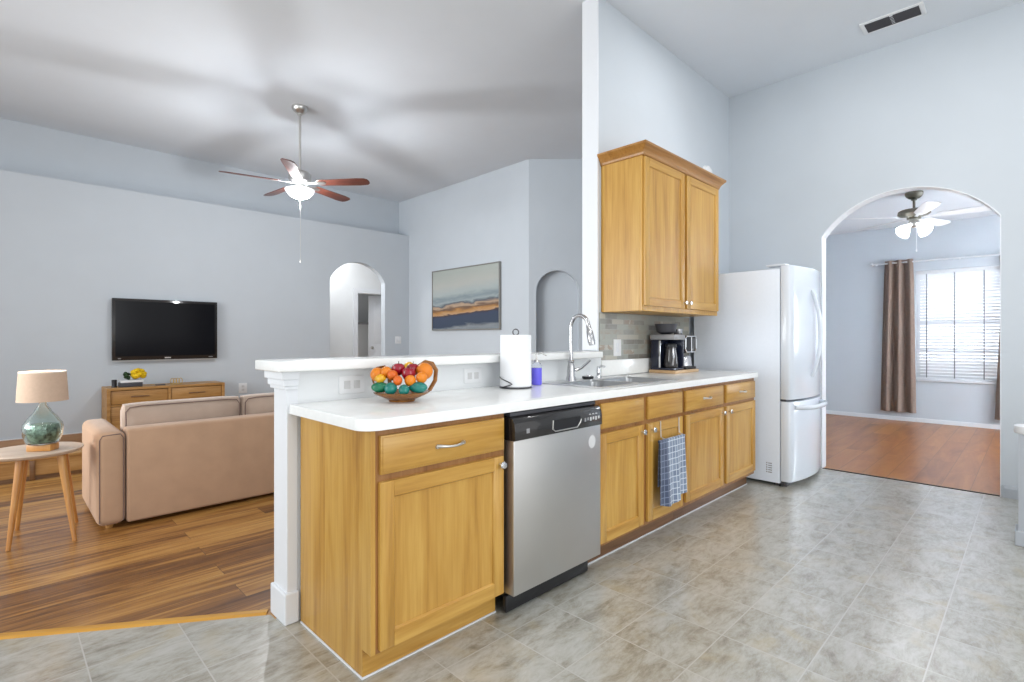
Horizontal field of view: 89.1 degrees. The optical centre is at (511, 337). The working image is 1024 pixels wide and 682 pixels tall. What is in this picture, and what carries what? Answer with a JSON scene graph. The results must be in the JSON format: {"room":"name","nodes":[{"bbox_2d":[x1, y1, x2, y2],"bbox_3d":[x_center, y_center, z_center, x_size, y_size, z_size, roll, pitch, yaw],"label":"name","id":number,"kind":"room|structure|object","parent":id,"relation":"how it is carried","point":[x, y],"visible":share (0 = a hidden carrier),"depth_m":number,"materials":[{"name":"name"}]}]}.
{"room":"kitchen","nodes":[
{"label":"kitchen","id":0,"kind":"room"},
{"bbox_2d":[0,118,398,233],"bbox_3d":[-4.987,-2.110,6.668,8.320,0.720,0.110,0,0,-45],"label":"wall","id":1,"kind":"structure","parent":0,"point":[25,148],"depth_m":6.96,"materials":[{"name":"paint"}]},
{"bbox_2d":[0,171,408,439],"bbox_3d":[-4.763,-0.307,6.442,8.320,2.995,0.125,0,0,-45],"label":"wall","id":2,"kind":"structure","parent":0,"point":[67,249],"depth_m":6.57,"materials":[{"name":"paint"}]},
{"bbox_2d":[0,432,81,440],"bbox_3d":[-4.753,1.145,6.354,8.210,0.090,0.015,0,0,-45],"label":"baseboard","id":3,"kind":"structure","parent":2,"relation":"attached to","point":[77,432],"depth_m":5.70,"materials":[{"name":"white paint"}]},
{"bbox_2d":[111,298,216,361],"bbox_3d":[-4.410,-0.099,6.651,1.138,0.767,0.077,0,0,-45],"label":"television","id":4,"kind":"object","parent":2,"relation":"attached to","point":[141,329],"visible":1,"depth_m":6.58,"materials":[{"name":"black plastic"}]},
{"bbox_2d":[0,170,408,236],"bbox_3d":[-4.866,-1.810,6.479,8.225,0.010,0.328,0,0,-45],"label":"trim","id":5,"kind":"structure","parent":2,"relation":"on","point":[0,170],"depth_m":6.78,"materials":[{"name":"paint"}]},
{"bbox_2d":[239,383,246,392],"bbox_3d":[-3.787,0.703,7.319,0.110,0.140,0.008,0,0,-45],"label":"outlet","id":6,"kind":"object","parent":2,"relation":"attached to","point":[242,386],"visible":1,"depth_m":7.32,"materials":[{"name":"white plastic"}]},
{"bbox_2d":[395,336,400,343],"bbox_3d":[-1.991,0.035,9.101,0.120,0.125,0.008,0,0,-45],"label":"light switch","id":7,"kind":"object","parent":2,"relation":"attached to","point":[397,338],"visible":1,"depth_m":9.10,"materials":[{"name":"white plastic"}]},
{"bbox_2d":[330,263,380,357],"bbox_3d":[-3.038,-0.280,9.801,3.900,2.940,2.210,0,0,-45],"label":"wall","id":8,"kind":"structure","parent":0,"point":[348,276],"depth_m":9.66,"materials":[{"name":"white paint"}]},
{"bbox_2d":[353,288,380,356],"bbox_3d":[-2.515,0.125,10.172,1.275,2.130,0.020,0,0,-45],"label":"trim","id":9,"kind":"structure","parent":8,"relation":"attached to","point":[356,291],"depth_m":9.76,"materials":[{"name":"white paint"}]},
{"bbox_2d":[368,296,380,356],"bbox_3d":[-2.502,0.171,10.432,0.720,2.022,0.107,0,0,-25],"label":"door","id":10,"kind":"structure","parent":8,"relation":"in","point":[374,302],"depth_m":10.34,"materials":[{"name":"white paint"}]},
{"bbox_2d":[399,159,528,354],"bbox_3d":[-0.879,-0.640,8.372,0.100,3.660,3.260,0,0,-45],"label":"wall","id":11,"kind":"structure","parent":0,"point":[484,218],"depth_m":8.05,"materials":[{"name":"paint"}]},
{"bbox_2d":[432,261,500,330],"bbox_3d":[-0.748,-0.619,8.136,0.044,0.988,1.644,0,0,-45],"label":"painting","id":12,"kind":"object","parent":11,"relation":"attached to","point":[467,297],"visible":1,"depth_m":8.04,"materials":[{"name":"paint"}]},
{"bbox_2d":[0,0,1023,202],"bbox_3d":[0.065,-2.520,3.482,11.000,0.100,11.850,0,0,-45],"label":"ceiling","id":13,"kind":"structure","parent":0,"point":[410,99],"depth_m":4.73,"materials":[{"name":"paint"}]},
{"bbox_2d":[218,104,369,262],"bbox_3d":[-2.313,-1.635,5.582,1.453,1.670,1.421,0,0,-45],"label":"ceiling fan","id":14,"kind":"object","parent":13,"relation":"hanging from","point":[300,178],"visible":1,"depth_m":5.51,"materials":[{"name":"brown wood"}]},
{"bbox_2d":[859,1,926,34],"bbox_3d":[2.938,-2.462,4.017,0.190,0.017,0.400,0,0,-45],"label":"ceiling vent","id":15,"kind":"object","parent":13,"relation":"in","point":[918,9],"visible":1,"depth_m":4.00,"materials":[{"name":"white plastic"}]},
{"bbox_2d":[0,414,1023,681],"bbox_3d":[-0.019,1.240,4.702,12.600,0.100,13.700,0,0,-45],"label":"floor","id":16,"kind":"structure","parent":0,"point":[827,575],"depth_m":2.41,"materials":[{"name":"tile"}]},
{"bbox_2d":[0,433,81,484],"bbox_3d":[-4.275,1.040,4.355,1.170,0.300,0.405,0,0,-45],"label":"bench","id":17,"kind":"object","parent":16,"relation":"on","point":[42,468],"visible":0.51,"depth_m":4.43,"materials":[{"name":"brown wood"}]},
{"bbox_2d":[0,442,83,550],"bbox_3d":[-2.852,0.926,3.099,0.464,0.532,0.502,0,0,-45],"label":"side table","id":18,"kind":"object","parent":16,"relation":"on","point":[18,453],"visible":0.91,"depth_m":3.05,"materials":[{"name":"brown wood"}]},
{"bbox_2d":[15,370,68,451],"bbox_3d":[-2.755,0.427,3.054,0.234,0.464,0.234,0,0,-45],"label":"table lamp","id":19,"kind":"object","parent":18,"relation":"on","point":[42,430],"visible":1,"depth_m":2.99,"materials":[{"name":"beige fabric"}]},
{"bbox_2d":[0,609,268,639],"bbox_3d":[-3.320,1.186,1.829,4.599,0.008,0.047,0,0,-11],"label":"trim","id":20,"kind":"structure","parent":16,"relation":"on","point":[11,635],"depth_m":2.15,"materials":[{"name":"brown wood"}]},
{"bbox_2d":[101,381,224,429],"bbox_3d":[-4.312,0.884,6.478,1.220,0.612,0.419,0,0,-45],"label":"credenza","id":21,"kind":"object","parent":16,"relation":"on","point":[112,399],"visible":0.52,"depth_m":6.21,"materials":[{"name":"brown wood"}]},
{"bbox_2d":[111,380,116,387],"bbox_3d":[-4.656,0.533,6.087,0.056,0.087,0.055,0,0,-45],"label":"candle holder","id":22,"kind":"object","parent":21,"relation":"on","point":[114,382],"visible":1,"depth_m":6.07,"materials":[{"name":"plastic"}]},
{"bbox_2d":[118,379,143,386],"bbox_3d":[-4.550,0.538,6.207,0.230,0.077,0.160,0,0,-45],"label":"book stack","id":23,"kind":"object","parent":21,"relation":"on","point":[133,382],"visible":1,"depth_m":6.15,"materials":[{"name":"grey paper"}]},
{"bbox_2d":[123,368,146,379],"bbox_3d":[-4.513,0.430,6.223,0.238,0.140,0.176,0,0,-45],"label":"bunch","id":24,"kind":"object","parent":23,"relation":"on","point":[136,373],"visible":1,"depth_m":6.20,"materials":[{"name":"yellow plant"}]},
{"bbox_2d":[170,378,182,383],"bbox_3d":[-4.213,0.539,6.527,0.140,0.076,0.030,0,0,-45],"label":"ornament","id":25,"kind":"object","parent":21,"relation":"on","point":[171,378],"visible":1,"depth_m":6.53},
{"bbox_2d":[82,392,273,527],"bbox_3d":[-1.925,0.814,4.332,2.500,0.752,0.800,0,0,-45],"label":"sofa","id":26,"kind":"object","parent":16,"relation":"on","point":[164,457],"visible":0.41,"depth_m":3.52,"materials":[{"name":"fabric"}]},
{"bbox_2d":[120,396,240,431],"bbox_3d":[-2.343,0.614,3.716,0.727,0.352,0.167,0,0,-45],"label":"cushion","id":27,"kind":"object","parent":26,"relation":"on","point":[163,411],"depth_m":3.63,"materials":[{"name":"fabric"}]},
{"bbox_2d":[239,392,273,414],"bbox_3d":[-1.823,0.614,4.232,0.727,0.352,0.167,0,0,-45],"label":"cushion","id":28,"kind":"object","parent":26,"relation":"on","point":[261,402],"depth_m":4.00,"materials":[{"name":"fabric"}]},
{"bbox_2d":[300,413,506,679],"bbox_3d":[-0.446,0.754,2.182,0.638,0.872,0.625,0,0,-45],"label":"base cabinet","id":29,"kind":"object","parent":16,"relation":"on","point":[402,529],"visible":0.96,"depth_m":1.95,"materials":[{"name":"brown wood"}]},
{"bbox_2d":[289,358,757,430],"bbox_3d":[0.554,0.238,3.213,3.579,0.154,0.635,0,0,-45],"label":"countertop","id":30,"kind":"structure","parent":29,"relation":"on","point":[369,413],"depth_m":2.30,"materials":[{"name":"white stone"}]},
{"bbox_2d":[372,360,437,401],"bbox_3d":[-0.479,0.188,2.296,0.277,0.176,0.268,0,0,-45],"label":"fruit bowl","id":31,"kind":"object","parent":30,"relation":"on","point":[411,396],"visible":0.7,"depth_m":2.23,"materials":[{"name":"brown wood"}]},
{"bbox_2d":[370,367,380,380],"bbox_3d":[-0.590,0.160,2.278,0.061,0.062,0.061,0,0,-45],"label":"orange","id":32,"kind":"object","parent":31,"relation":"in","point":[374,372],"visible":0.62,"depth_m":2.25,"materials":[{"name":"orange food"}]},
{"bbox_2d":[371,382,385,392],"bbox_3d":[-0.564,0.210,2.218,0.073,0.046,0.047,0,0,-5],"label":"lime","id":33,"kind":"object","parent":31,"relation":"in","point":[378,387],"visible":0.83,"depth_m":2.20,"materials":[{"name":"green food"}]},
{"bbox_2d":[374,374,385,381],"bbox_3d":[-0.564,0.174,2.224,0.040,0.041,0.040,0,0,-45],"label":"lemon","id":34,"kind":"object","parent":33,"relation":"on","point":[379,378],"visible":0.99,"depth_m":2.21,"materials":[{"name":"yellow food"}]},
{"bbox_2d":[380,366,391,377],"bbox_3d":[-0.548,0.150,2.266,0.052,0.052,0.052,0,0,-45],"label":"orange","id":35,"kind":"object","parent":31,"relation":"in","point":[384,370],"visible":0.62,"depth_m":2.25,"materials":[{"name":"orange food"}]},
{"bbox_2d":[384,382,396,393],"bbox_3d":[-0.512,0.213,2.195,0.054,0.054,0.054,0,0,-45],"label":"lime","id":36,"kind":"object","parent":31,"relation":"in","point":[390,388],"visible":0.88,"depth_m":2.18,"materials":[{"name":"teal food"}]},
{"bbox_2d":[387,370,397,379],"bbox_3d":[-0.514,0.160,2.236,0.045,0.045,0.045,0,0,-45],"label":"tangerine","id":37,"kind":"object","parent":31,"relation":"in","point":[391,374],"visible":0.76,"depth_m":2.22,"materials":[{"name":"orange food"}]},
{"bbox_2d":[393,375,401,385],"bbox_3d":[-0.484,0.180,2.202,0.040,0.043,0.040,0,0,-45],"label":"tangerine","id":38,"kind":"object","parent":31,"relation":"in","point":[397,380],"visible":1,"depth_m":2.19,"materials":[{"name":"orange food"}]},
{"bbox_2d":[391,361,404,375],"bbox_3d":[-0.500,0.133,2.288,0.060,0.063,0.059,0,0,-45],"label":"apple","id":39,"kind":"object","parent":31,"relation":"in","point":[398,367],"visible":0.74,"depth_m":2.27,"materials":[{"name":"red food"}]},
{"bbox_2d":[399,384,409,393],"bbox_3d":[-0.455,0.219,2.191,0.045,0.047,0.045,0,0,-45],"label":"lime","id":40,"kind":"object","parent":31,"relation":"in","point":[403,389],"visible":0.83,"depth_m":2.17,"materials":[{"name":"teal food"}]},
{"bbox_2d":[401,367,415,379],"bbox_3d":[-0.448,0.151,2.255,0.062,0.065,0.061,0,0,-45],"label":"apple","id":41,"kind":"object","parent":31,"relation":"in","point":[406,371],"visible":0.68,"depth_m":2.23,"materials":[{"name":"red food"}]},
{"bbox_2d":[404,375,415,385],"bbox_3d":[-0.434,0.182,2.219,0.048,0.049,0.048,0,0,-45],"label":"tangerine","id":42,"kind":"object","parent":31,"relation":"in","point":[409,380],"visible":0.92,"depth_m":2.20,"materials":[{"name":"orange food"}]},
{"bbox_2d":[406,362,417,374],"bbox_3d":[-0.442,0.136,2.321,0.060,0.063,0.059,0,0,-45],"label":"apple","id":43,"kind":"object","parent":31,"relation":"in","point":[414,366],"visible":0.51,"depth_m":2.30,"materials":[{"name":"red food"}]},
{"bbox_2d":[409,382,427,392],"bbox_3d":[-0.400,0.211,2.217,0.079,0.048,0.049,0,0,-5],"label":"lime","id":44,"kind":"object","parent":31,"relation":"in","point":[417,387],"visible":0.96,"depth_m":2.20,"materials":[{"name":"teal food"}]},
{"bbox_2d":[416,372,426,382],"bbox_3d":[-0.388,0.170,2.232,0.048,0.049,0.048,0,0,-45],"label":"orange","id":45,"kind":"object","parent":31,"relation":"in","point":[421,376],"visible":0.88,"depth_m":2.21,"materials":[{"name":"orange food"}]},
{"bbox_2d":[416,363,432,378],"bbox_3d":[-0.386,0.146,2.297,0.073,0.074,0.073,0,0,-45],"label":"orange","id":46,"kind":"object","parent":31,"relation":"in","point":[426,368],"visible":0.66,"depth_m":2.27,"materials":[{"name":"orange food"}]},
{"bbox_2d":[499,329,531,388],"bbox_3d":[0.019,0.112,2.880,0.186,0.328,0.182,0,0,-45],"label":"towel stand","id":47,"kind":"object","parent":30,"relation":"on","point":[506,387],"visible":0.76,"depth_m":2.82,"materials":[{"name":"metal"}]},
{"bbox_2d":[500,335,530,387],"bbox_3d":[0.021,0.125,2.881,0.172,0.284,0.172,0,0,-45],"label":"paper towel roll","id":48,"kind":"object","parent":47,"relation":"on","point":[515,350],"visible":0.97,"depth_m":2.81,"materials":[{"name":"white paper"}]},
{"bbox_2d":[531,352,546,384],"bbox_3d":[0.156,0.180,3.067,0.087,0.189,0.062,0,0,-26],"label":"soap bottle","id":49,"kind":"object","parent":30,"relation":"on","point":[536,367],"visible":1,"depth_m":3.04,"materials":[{"name":"purple plastic"}]},
{"bbox_2d":[566,314,594,380],"bbox_3d":[0.453,0.059,3.277,0.130,0.424,0.225,0,0,-45],"label":"kitchen faucet","id":50,"kind":"object","parent":30,"relation":"on","point":[571,369],"visible":1,"depth_m":3.29,"materials":[{"name":"silver metal"}]},
{"bbox_2d":[542,375,677,387],"bbox_3d":[0.623,0.357,3.304,0.850,0.171,0.480,0,0,-45],"label":"sink","id":51,"kind":"object","parent":30,"relation":"in","point":[606,381],"visible":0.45,"depth_m":3.32,"materials":[{"name":"metal"}]},
{"bbox_2d":[582,373,593,378],"bbox_3d":[0.503,0.252,3.453,0.076,0.038,0.075,0,0,-45],"label":"stopper","id":52,"kind":"object","parent":51,"relation":"on","point":[587,376],"visible":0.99,"depth_m":3.43,"materials":[{"name":"silver plastic"}]},
{"bbox_2d":[595,365,605,377],"bbox_3d":[0.592,0.226,3.501,0.043,0.090,0.096,0,0,-15],"label":"dispenser","id":53,"kind":"object","parent":51,"relation":"on","point":[598,371],"visible":0.99,"depth_m":3.51,"materials":[{"name":"silver metal"}]},
{"bbox_2d":[649,369,698,373],"bbox_3d":[1.312,0.264,4.206,0.390,0.024,0.230,0,0,-45],"label":"tray","id":54,"kind":"object","parent":30,"relation":"on","point":[684,370],"visible":0.74,"depth_m":4.08,"materials":[{"name":"brown wood"}]},
{"bbox_2d":[650,334,684,370],"bbox_3d":[1.234,0.112,4.131,0.183,0.280,0.213,0,0,-45],"label":"coffee maker","id":55,"kind":"object","parent":54,"relation":"on","point":[667,350],"visible":1,"depth_m":4.10,"materials":[{"name":"black plastic"}]},
{"bbox_2d":[655,324,676,333],"bbox_3d":[1.227,-0.070,4.143,0.176,0.084,0.176,0,0,-45],"label":"bowl","id":56,"kind":"object","parent":55,"relation":"on","point":[660,328],"visible":0.79,"depth_m":4.08,"materials":[{"name":"grey plastic"}]},
{"bbox_2d":[674,329,682,333],"bbox_3d":[1.351,-0.046,4.231,0.072,0.052,0.072,0,0,-45],"label":"metal cup","id":57,"kind":"object","parent":55,"relation":"on","point":[678,331],"visible":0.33,"depth_m":4.20,"materials":[{"name":"silver metal"}]},
{"bbox_2d":[684,336,696,369],"bbox_3d":[1.376,0.116,4.270,0.200,0.272,0.209,0,0,-45],"label":"coffee machine","id":58,"kind":"object","parent":54,"relation":"on","point":[690,342],"visible":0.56,"depth_m":4.19,"materials":[{"name":"silver plastic"}]},
{"bbox_2d":[503,401,601,612],"bbox_3d":[0.019,0.752,2.632,0.632,0.860,0.622,0,0,-45],"label":"dishwasher","id":59,"kind":"object","parent":16,"relation":"on","point":[552,454],"visible":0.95,"depth_m":2.37,"materials":[{"name":"silver metal"}]},
{"bbox_2d":[588,388,682,564],"bbox_3d":[0.575,0.754,3.196,0.931,0.872,0.625,0,0,-45],"label":"base cabinet","id":60,"kind":"object","parent":16,"relation":"on","point":[631,510],"visible":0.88,"depth_m":2.92,"materials":[{"name":"brown wood"}]},
{"bbox_2d":[658,434,686,506],"bbox_3d":[0.972,0.796,3.125,0.305,0.398,0.046,0,0,-45],"label":"dish towel","id":61,"kind":"object","parent":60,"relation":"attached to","point":[672,477],"visible":1,"depth_m":3.11,"materials":[{"name":"blue fabric"}]},
{"bbox_2d":[660,417,684,438],"bbox_3d":[0.978,0.552,3.170,0.255,0.113,0.039,0,0,-45],"label":"towel bar","id":62,"kind":"object","parent":60,"relation":"attached to","point":[678,417],"visible":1,"depth_m":3.24,"materials":[{"name":"silver metal"}]},
{"bbox_2d":[673,378,754,520],"bbox_3d":[1.337,0.754,3.952,1.209,0.872,0.625,0,0,-45],"label":"base cabinet","id":63,"kind":"object","parent":16,"relation":"on","point":[719,418],"visible":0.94,"depth_m":3.69,"materials":[{"name":"brown wood"}]},
{"bbox_2d":[694,263,827,486],"bbox_3d":[2.262,0.297,4.629,0.836,1.785,0.948,0,0,-45],"label":"refrigerator","id":64,"kind":"object","parent":16,"relation":"on","point":[768,323],"visible":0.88,"depth_m":4.25,"materials":[{"name":"white metal"}]},
{"bbox_2d":[298,0,728,618],"bbox_3d":[0.602,-0.640,3.800,4.490,3.660,0.155,0,0,-45],"label":"wall","id":65,"kind":"structure","parent":0,"point":[646,91],"depth_m":4.09,"materials":[{"name":"paint"}]},
{"bbox_2d":[264,371,299,625],"bbox_3d":[-0.978,0.664,2.214,0.078,1.051,0.200,0,0,-45],"label":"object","id":66,"kind":"structure","parent":65,"relation":"attached to","point":[284,588],"depth_m":2.18,"materials":[{"name":"white paint"}]},
{"bbox_2d":[339,375,363,393],"bbox_3d":[-0.728,0.211,2.365,0.125,0.080,0.008,0,0,-45],"label":"outlet","id":67,"kind":"object","parent":65,"relation":"attached to","point":[355,383],"visible":1,"depth_m":2.36,"materials":[{"name":"white plastic"}]},
{"bbox_2d":[344,381,349,388],"bbox_3d":[-0.744,0.211,2.347,0.030,0.036,0.004,0,0,-45],"label":"socket","id":68,"kind":"object","parent":67,"relation":"attached to","point":[346,383],"depth_m":2.34,"materials":[{"name":"white plastic"}]},
{"bbox_2d":[354,380,359,387],"bbox_3d":[-0.710,0.211,2.381,0.030,0.036,0.004,0,0,-45],"label":"socket","id":69,"kind":"object","parent":67,"relation":"attached to","point":[356,382],"depth_m":2.38,"materials":[{"name":"white plastic"}]},
{"bbox_2d":[255,351,602,371],"bbox_3d":[-0.219,0.116,2.957,2.263,0.044,0.265,0,0,-45],"label":"bar","id":70,"kind":"object","parent":65,"relation":"on","point":[337,363],"visible":1,"depth_m":2.42,"materials":[{"name":"white laminate"}]},
{"bbox_2d":[464,368,480,383],"bbox_3d":[-0.216,0.208,2.874,0.125,0.080,0.008,0,0,-45],"label":"outlet","id":71,"kind":"object","parent":65,"relation":"attached to","point":[473,375],"visible":1,"depth_m":2.87,"materials":[{"name":"white plastic"}]},
{"bbox_2d":[474,372,478,378],"bbox_3d":[-0.197,0.208,2.889,0.030,0.036,0.004,0,0,-45],"label":"socket","id":72,"kind":"object","parent":71,"relation":"attached to","point":[476,374],"depth_m":2.89,"materials":[{"name":"white plastic"}]},
{"bbox_2d":[582,0,598,350],"bbox_3d":[0.571,-1.190,3.786,0.014,2.560,0.137,0,0,-45],"label":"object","id":73,"kind":"structure","parent":65,"relation":"attached to","point":[590,8],"depth_m":3.78,"materials":[{"name":"white paint"}]},
{"bbox_2d":[599,312,688,359],"bbox_3d":[1.113,-0.012,4.225,1.363,0.344,0.011,0,0,-45],"label":"backsplash","id":74,"kind":"structure","parent":65,"relation":"attached to","point":[634,331],"depth_m":4.03,"materials":[{"name":"tile"}]},
{"bbox_2d":[613,339,620,355],"bbox_3d":[0.788,0.072,3.889,0.100,0.125,0.008,0,0,-45],"label":"light switch","id":75,"kind":"object","parent":74,"relation":"attached to","point":[616,342],"visible":1,"depth_m":3.88,"materials":[{"name":"white plastic"}]},
{"bbox_2d":[597,139,725,316],"bbox_3d":[1.202,-0.752,4.040,1.278,1.132,0.394,0,0,-45],"label":"upper cabinet","id":76,"kind":"object","parent":65,"relation":"attached to","point":[660,209],"visible":1,"depth_m":3.71,"materials":[{"name":"brown wood"}]},
{"bbox_2d":[703,165,711,172],"bbox_3d":[1.869,-1.572,4.944,0.150,0.150,0.055,0,0,-45],"label":"dome","id":77,"kind":"object","parent":65,"relation":"attached to","point":[705,167],"visible":0.48,"depth_m":4.92,"materials":[{"name":"white plastic"}]},
{"bbox_2d":[529,159,583,351],"bbox_3d":[1.934,-0.640,7.280,3.400,3.660,0.200,0,0,0],"label":"wall","id":78,"kind":"structure","parent":0,"point":[555,185],"depth_m":7.18,"materials":[{"name":"paint"}]},
{"bbox_2d":[729,1,1023,486],"bbox_3d":[4.156,-0.640,3.493,0.120,3.660,6.100,0,0,-45],"label":"wall","id":79,"kind":"structure","parent":0,"point":[943,107],"depth_m":4.37,"materials":[{"name":"paint"}]},
{"bbox_2d":[821,186,1000,496],"bbox_3d":[3.289,-0.029,4.365,0.128,2.437,1.196,0,0,-45],"label":"trim","id":80,"kind":"structure","parent":79,"relation":"attached to","point":[844,215],"depth_m":4.74,"materials":[{"name":"white paint"}]},
{"bbox_2d":[822,467,999,495],"bbox_3d":[3.254,1.187,4.331,0.022,0.006,1.182,0,0,-45],"label":"trim","id":81,"kind":"structure","parent":79,"relation":"attached to","point":[823,467],"depth_m":4.27,"materials":[{"name":"brown wood"}]},
{"bbox_2d":[1001,485,1017,499],"bbox_3d":[4.149,1.145,3.402,0.022,0.090,1.382,0,0,-45],"label":"baseboard","id":82,"kind":"structure","parent":79,"relation":"attached to","point":[1010,492],"depth_m":3.86,"materials":[{"name":"grey paint"}]},
{"bbox_2d":[826,215,999,424],"bbox_3d":[6.317,-0.210,6.908,0.140,2.800,4.300,0,0,-45],"label":"wall","id":83,"kind":"structure","parent":0,"point":[854,288],"depth_m":7.74,"materials":[{"name":"paint"}]},
{"bbox_2d":[826,410,999,428],"bbox_3d":[6.280,1.163,6.835,0.015,0.055,4.250,0,0,-45],"label":"baseboard","id":84,"kind":"structure","parent":83,"relation":"attached to","point":[979,425],"depth_m":7.37,"materials":[{"name":"white paint"}]},
{"bbox_2d":[870,254,999,265],"bbox_3d":[6.061,-1.082,7.005,0.086,0.044,2.064,0,0,-45],"label":"curtain rod","id":85,"kind":"object","parent":83,"relation":"attached to","point":[988,254],"visible":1,"depth_m":7.13,"materials":[{"name":"white paint"}]},
{"bbox_2d":[880,259,915,412],"bbox_3d":[5.552,-0.030,7.484,0.099,2.180,0.423,0,0,-45],"label":"curtain","id":86,"kind":"object","parent":85,"relation":"hanging from","point":[898,370],"visible":1,"depth_m":7.45,"materials":[{"name":"fabric"}]},
{"bbox_2d":[995,332,999,419],"bbox_3d":[6.440,-0.020,6.589,0.098,2.160,0.480,0,0,-45],"label":"curtain","id":87,"kind":"object","parent":85,"relation":"hanging from","point":[997,403],"visible":0.02,"depth_m":6.74,"materials":[{"name":"fabric"}]},
{"bbox_2d":[916,272,999,383],"bbox_3d":[6.122,-0.172,7.069,0.150,1.555,1.065,0,0,-45],"label":"window","id":88,"kind":"structure","parent":83,"relation":"in","point":[917,379],"depth_m":7.11,"materials":[{"name":"white paint"}]},
{"bbox_2d":[916,265,999,381],"bbox_3d":[6.109,-0.188,7.057,0.054,1.521,0.997,0,0,-45],"label":"window blinds","id":89,"kind":"object","parent":88,"relation":"attached to","point":[932,332],"visible":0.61,"depth_m":7.08,"materials":[{"name":"white plastic"}]},
{"bbox_2d":[829,190,996,234],"bbox_3d":[5.047,-1.660,5.611,4.130,0.100,4.250,0,0,-45],"label":"ceiling","id":90,"kind":"structure","parent":0,"point":[889,206],"depth_m":6.57,"materials":[{"name":"paint"}]},
{"bbox_2d":[844,190,990,251],"bbox_3d":[4.492,-1.280,5.717,1.418,0.660,1.366,0,0,-45],"label":"ceiling fan","id":91,"kind":"object","parent":90,"relation":"hanging from","point":[925,226],"visible":0.98,"depth_m":5.69,"materials":[{"name":"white metal"}]},
{"bbox_2d":[1015,434,1023,546],"bbox_3d":[3.675,0.870,2.300,0.162,0.640,2.085,0,0,-45],"label":"wall","id":92,"kind":"structure","parent":0,"point":[1019,528],"depth_m":2.98,"materials":[{"name":"grey paint"}]},
{"bbox_2d":[1014,423,1023,433],"bbox_3d":[3.676,0.527,2.305,0.170,0.045,2.090,0,0,-45],"label":"trim","id":93,"kind":"structure","parent":92,"relation":"on","point":[1018,428],"depth_m":2.99,"materials":[{"name":"white paint"}]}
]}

